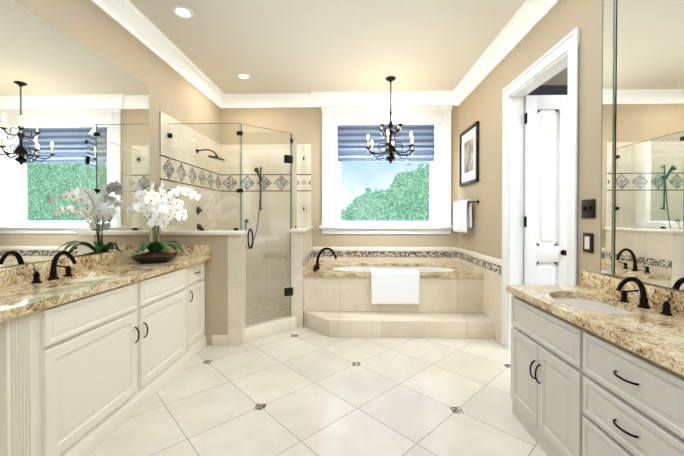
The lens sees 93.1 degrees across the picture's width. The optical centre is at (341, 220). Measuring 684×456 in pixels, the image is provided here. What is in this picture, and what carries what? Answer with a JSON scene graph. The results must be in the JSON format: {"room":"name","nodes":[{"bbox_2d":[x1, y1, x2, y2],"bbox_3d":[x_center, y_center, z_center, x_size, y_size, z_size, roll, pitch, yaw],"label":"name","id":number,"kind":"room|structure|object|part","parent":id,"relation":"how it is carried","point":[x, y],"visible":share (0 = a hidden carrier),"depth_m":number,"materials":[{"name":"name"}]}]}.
{"room":"bathroom","nodes":[
{"label":"bathroom","id":0,"kind":"room"},
{"bbox_2d":[0,0,219,267],"bbox_3d":[-1.965,-0.251,1.532,0.200,3.020,6.800,0,1,2],"label":"wall","id":1,"kind":"structure","parent":0,"point":[94,27],"depth_m":2.99,"materials":[{"name":"beige paint"}]},
{"bbox_2d":[0,248,148,284],"bbox_3d":[-1.847,0.308,1.693,0.022,0.100,3.076,0,1,2],"label":"backsplash","id":2,"kind":"structure","parent":1,"relation":"attached to","point":[12,275],"depth_m":2.30,"materials":[{"name":"beige stone"}]},
{"bbox_2d":[0,0,149,266],"bbox_3d":[-1.858,-0.495,1.588,0.006,1.497,2.922,0,1,2],"label":"mirror","id":3,"kind":"object","parent":1,"relation":"attached to","point":[74,145],"visible":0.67,"depth_m":2.14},
{"bbox_2d":[91,0,226,107],"bbox_3d":[-1.805,-1.683,1.513,0.120,0.154,6.400,0,1,2],"label":"crown molding","id":4,"kind":"structure","parent":1,"relation":"attached to","point":[134,21],"depth_m":3.11,"materials":[{"name":"white wood"}]},
{"bbox_2d":[162,245,210,256],"bbox_3d":[-1.548,0.293,3.212,0.485,0.100,0.022,0,1,2],"label":"backsplash","id":5,"kind":"structure","parent":1,"relation":"attached to","point":[189,250],"depth_m":3.20,"materials":[{"name":"beige stone"}]},
{"bbox_2d":[88,311,547,455],"bbox_3d":[2.398,1.310,1.420,8.930,0.100,6.800,0,1,2],"label":"floor","id":6,"kind":"structure","parent":0,"point":[302,391],"depth_m":2.22,"materials":[{"name":"tile"}]},
{"bbox_2d":[0,257,210,455],"bbox_3d":[-1.594,0.828,1.691,0.528,0.860,3.076,0,1,2],"label":"bathroom vanity","id":7,"kind":"object","parent":6,"relation":"on","point":[96,350],"depth_m":1.77,"materials":[{"name":"beige wood"}]},
{"bbox_2d":[0,257,207,316],"bbox_3d":[-1.602,0.378,1.687,0.512,0.040,3.076,0,1,2],"label":"countertop","id":8,"kind":"structure","parent":7,"relation":"on","point":[13,298],"depth_m":1.78,"materials":[{"name":"beige stone"}]},
{"bbox_2d":[24,251,79,284],"bbox_3d":[-1.702,0.268,1.960,0.198,0.174,0.259,0,1,2],"label":"faucet","id":9,"kind":"object","parent":8,"relation":"on","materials":[{"name":"black metal"}]},
{"bbox_2d":[72,273,115,280],"bbox_3d":[-1.604,0.462,2.089,0.350,0.160,0.480,0,1,2],"label":"sink","id":10,"kind":"object","parent":8,"relation":"in","point":[91,276],"depth_m":2.23,"materials":[{"name":"white ceramic"}]},
{"bbox_2d":[130,253,178,262],"bbox_3d":[-1.585,0.318,2.748,0.356,0.052,0.356,0,1,2],"label":"bowl","id":11,"kind":"object","parent":8,"relation":"on","point":[146,257],"depth_m":2.64,"materials":[{"name":"black ceramic"}]},
{"bbox_2d":[126,181,200,262],"bbox_3d":[-1.491,-0.003,2.753,0.543,0.693,0.715,0,1,2],"label":"orchid","id":12,"kind":"object","parent":8,"relation":"on","point":[164,211],"visible":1,"depth_m":2.67,"materials":[{"name":"white plant"}]},
{"bbox_2d":[159,111,313,345],"bbox_3d":[-1.162,0.070,3.950,1.466,2.330,1.524,0,1,2],"label":"shower","id":13,"kind":"object","parent":6,"relation":"on","point":[248,220],"visible":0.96,"depth_m":3.81,"materials":[{"name":"glass"}]},
{"bbox_2d":[303,247,501,342],"bbox_3d":[0.593,0.784,3.964,2.082,0.902,1.404,0,1,2],"label":"tub","id":14,"kind":"object","parent":6,"relation":"on","point":[460,288],"visible":0.85,"depth_m":3.75,"materials":[{"name":"tile"}]},
{"bbox_2d":[313,247,336,271],"bbox_3d":[-0.205,0.470,4.059,0.290,0.277,0.364,0,1,2],"label":"faucet","id":15,"kind":"object","parent":14,"relation":"on","point":[316,268],"depth_m":4.03,"materials":[{"name":"black metal"}]},
{"bbox_2d":[333,266,454,271],"bbox_3d":[0.664,0.875,4.213,1.608,0.460,0.698,0,1,2],"label":"basin","id":16,"kind":"object","parent":14,"relation":"in","point":[341,268],"depth_m":4.54,"materials":[{"name":"white ceramic"}]},
{"bbox_2d":[370,269,419,303],"bbox_3d":[0.616,0.775,3.846,0.552,0.370,0.280,0,1,2],"label":"towel","id":17,"kind":"object","parent":14,"relation":"on","point":[395,286],"visible":1,"depth_m":3.71,"materials":[{"name":"white fabric"}]},
{"bbox_2d":[506,290,683,455],"bbox_3d":[1.291,0.868,1.086,0.518,0.790,2.037,0,1,2],"label":"bathroom vanity","id":18,"kind":"object","parent":6,"relation":"on","point":[597,364],"depth_m":1.42,"materials":[{"name":"beige wood"}]},
{"bbox_2d":[506,286,683,369],"bbox_3d":[1.299,0.453,1.094,0.502,0.040,2.062,0,1,2],"label":"countertop","id":19,"kind":"structure","parent":18,"relation":"on","point":[661,336],"depth_m":1.40,"materials":[{"name":"beige stone"}]},
{"bbox_2d":[554,294,625,309],"bbox_3d":[1.322,0.535,1.724,0.340,0.160,0.470,0,1,2],"label":"sink","id":20,"kind":"object","parent":19,"relation":"in","point":[584,300],"depth_m":1.84,"materials":[{"name":"white ceramic"}]},
{"bbox_2d":[614,277,681,313],"bbox_3d":[1.446,0.352,1.598,0.182,0.152,0.274,0,1,2],"label":"faucet","id":21,"kind":"object","parent":19,"relation":"on","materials":[{"name":"black metal"}]},
{"bbox_2d":[220,106,457,262],"bbox_3d":[-0.054,-0.283,4.777,3.430,3.020,0.200,0,1,2],"label":"wall","id":22,"kind":"structure","parent":0,"point":[302,125],"depth_m":4.68,"materials":[{"name":"beige paint"}]},
{"bbox_2d":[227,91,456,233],"bbox_3d":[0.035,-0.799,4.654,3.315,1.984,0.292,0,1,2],"label":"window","id":23,"kind":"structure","parent":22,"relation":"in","point":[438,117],"depth_m":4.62,"materials":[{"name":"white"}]},
{"bbox_2d":[338,125,434,161],"bbox_3d":[0.634,-1.125,4.692,1.398,0.531,0.034,0,1,2],"label":"window shade","id":24,"kind":"object","parent":23,"relation":"attached to","point":[352,142],"visible":0.75,"depth_m":4.70,"materials":[{"name":"blue fabric"}]},
{"bbox_2d":[129,0,567,93],"bbox_3d":[2.398,-1.810,1.388,8.930,0.100,6.800,0,1,2],"label":"ceiling","id":25,"kind":"structure","parent":0,"point":[285,46],"depth_m":3.20,"materials":[{"name":"beige paint"}]},
{"bbox_2d":[171,5,193,18],"bbox_3d":[-1.349,-1.767,2.750,0.175,0.011,0.175,0,1,-22],"label":"recessed light","id":26,"kind":"object","parent":25,"relation":"in","point":[181,11],"depth_m":2.74,"materials":[{"name":"white"}]},
{"bbox_3d":[-1.349,-1.767,2.750,0.176,0.011,0.176,0,1,2],"label":"trim","id":27,"kind":"part","parent":26,"relation":"part of","materials":[{"name":"white"}]},
{"bbox_2d":[236,73,250,78],"bbox_3d":[-1.212,-1.780,3.996,0.175,0.011,0.175,0,1,-37],"label":"recessed light","id":28,"kind":"object","parent":25,"relation":"in","point":[240,75],"depth_m":3.99,"materials":[{"name":"white"}]},
{"bbox_3d":[-1.212,-1.780,3.996,0.176,0.011,0.176,0,1,2],"label":"trim","id":29,"kind":"part","parent":28,"relation":"part of","materials":[{"name":"white"}]},
{"bbox_2d":[365,76,414,163],"bbox_3d":[0.611,-1.251,4.068,0.645,1.070,0.657,0,1,2],"label":"chandelier","id":30,"kind":"object","parent":25,"relation":"hanging from","point":[390,150],"visible":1,"depth_m":4.03,"materials":[{"name":"black metal"}]},
{"bbox_2d":[523,85,567,274],"bbox_3d":[4.260,-0.279,4.350,4.980,3.020,0.200,0,1,2],"label":"wall","id":31,"kind":"structure","parent":0,"point":[551,90],"depth_m":4.27,"materials":[{"name":"beige paint"}]},
{"bbox_2d":[458,0,683,312],"bbox_3d":[1.623,-0.250,1.427,0.120,3.020,6.800,0,1,2],"label":"wall","id":32,"kind":"structure","parent":0,"point":[482,101],"depth_m":2.64,"materials":[{"name":"beige paint"}]},
{"bbox_2d":[453,199,478,232],"bbox_3d":[1.580,-0.057,4.186,0.122,0.416,0.657,0,1,2],"label":"towel rail","id":33,"kind":"object","parent":32,"relation":"attached to","point":[462,215],"visible":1,"depth_m":4.09,"materials":[{"name":"white fabric"}]},
{"bbox_2d":[459,121,478,186],"bbox_3d":[1.626,-0.827,4.162,0.030,0.720,0.620,0,1,2],"label":"picture frame","id":34,"kind":"object","parent":32,"relation":"attached to","point":[469,157],"visible":1,"depth_m":4.13,"materials":[{"name":"black"}]},
{"bbox_2d":[464,138,473,173],"bbox_3d":[1.628,-0.827,4.162,0.004,0.400,0.320,0,1,2],"label":"art","id":35,"kind":"object","parent":34,"relation":"attached to","point":[469,143],"depth_m":4.14},
{"bbox_2d":[452,0,558,105],"bbox_3d":[1.503,-1.682,1.416,0.120,0.154,6.400,0,1,2],"label":"crown molding","id":36,"kind":"structure","parent":32,"relation":"attached to","point":[531,12],"depth_m":3.08,"materials":[{"name":"white wood"}]},
{"bbox_2d":[501,27,579,349],"bbox_3d":[1.649,-0.022,2.691,0.151,2.540,1.055,0,1,2],"label":"door frame","id":37,"kind":"structure","parent":32,"relation":"attached to","point":[569,43],"depth_m":3.09,"materials":[{"name":"white wood"}]},
{"bbox_2d":[523,95,567,284],"bbox_3d":[1.943,0.025,3.048,0.420,2.415,0.114,0,1,2],"label":"door leaf","id":38,"kind":"structure","parent":32,"relation":"in","point":[545,177],"depth_m":3.07,"materials":[{"name":"white wood"}]},
{"bbox_2d":[581,199,594,217],"bbox_3d":[1.569,-0.076,2.073,0.020,0.120,0.115,0,1,2],"label":"switch plate","id":39,"kind":"object","parent":32,"relation":"attached to","point":[587,208],"depth_m":2.06,"materials":[{"name":"brown metal"}]},
{"bbox_2d":[583,233,592,252],"bbox_3d":[1.574,0.141,2.075,0.011,0.125,0.085,0,1,2],"label":"switch plate","id":40,"kind":"object","parent":32,"relation":"attached to","point":[587,237],"depth_m":2.06,"materials":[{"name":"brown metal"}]},
{"bbox_2d":[584,236,589,248],"bbox_3d":[1.570,0.142,2.075,0.004,0.080,0.041,0,1,2],"label":"outlet","id":41,"kind":"object","parent":40,"relation":"attached to","point":[586,238],"depth_m":2.08,"materials":[{"name":"beige plastic"}]},
{"bbox_2d":[601,124,601,209],"bbox_3d":[1.569,-0.323,1.949,0.015,0.512,0.005,0,1,2],"label":"mirror","id":42,"kind":"object","parent":32,"relation":"attached to","point":[601,124],"depth_m":1.95,"materials":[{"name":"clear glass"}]},
{"bbox_2d":[582,270,683,313],"bbox_3d":[1.539,0.383,1.084,0.022,0.100,2.057,0,1,2],"label":"backsplash","id":43,"kind":"structure","parent":32,"relation":"attached to","point":[605,283],"depth_m":1.88,"materials":[{"name":"beige stone"}]},
{"bbox_2d":[601,0,683,290],"bbox_3d":[1.542,-0.526,1.038,0.015,1.700,1.824,0,1,2],"label":"mirror","id":44,"kind":"object","parent":32,"relation":"attached to","point":[648,188],"depth_m":1.68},
{"bbox_3d":[1.569,-1.068,1.942,0.015,0.504,0.005,0,1,2],"label":"right mirror frame","id":45,"kind":"part","parent":44,"relation":"part of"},
{"bbox_3d":[1.567,-0.476,1.864,0.015,1.576,0.008,0,1,2],"label":"right mirror frame","id":46,"kind":"part","parent":44,"relation":"part of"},
{"label":"outside","id":47,"kind":"structure","parent":0,"visible":0},
{"bbox_2d":[341,161,429,220],"bbox_3d":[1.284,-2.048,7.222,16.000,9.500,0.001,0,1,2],"label":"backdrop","id":48,"kind":"structure","parent":47,"point":[387,191],"depth_m":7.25,"materials":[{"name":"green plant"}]}
]}

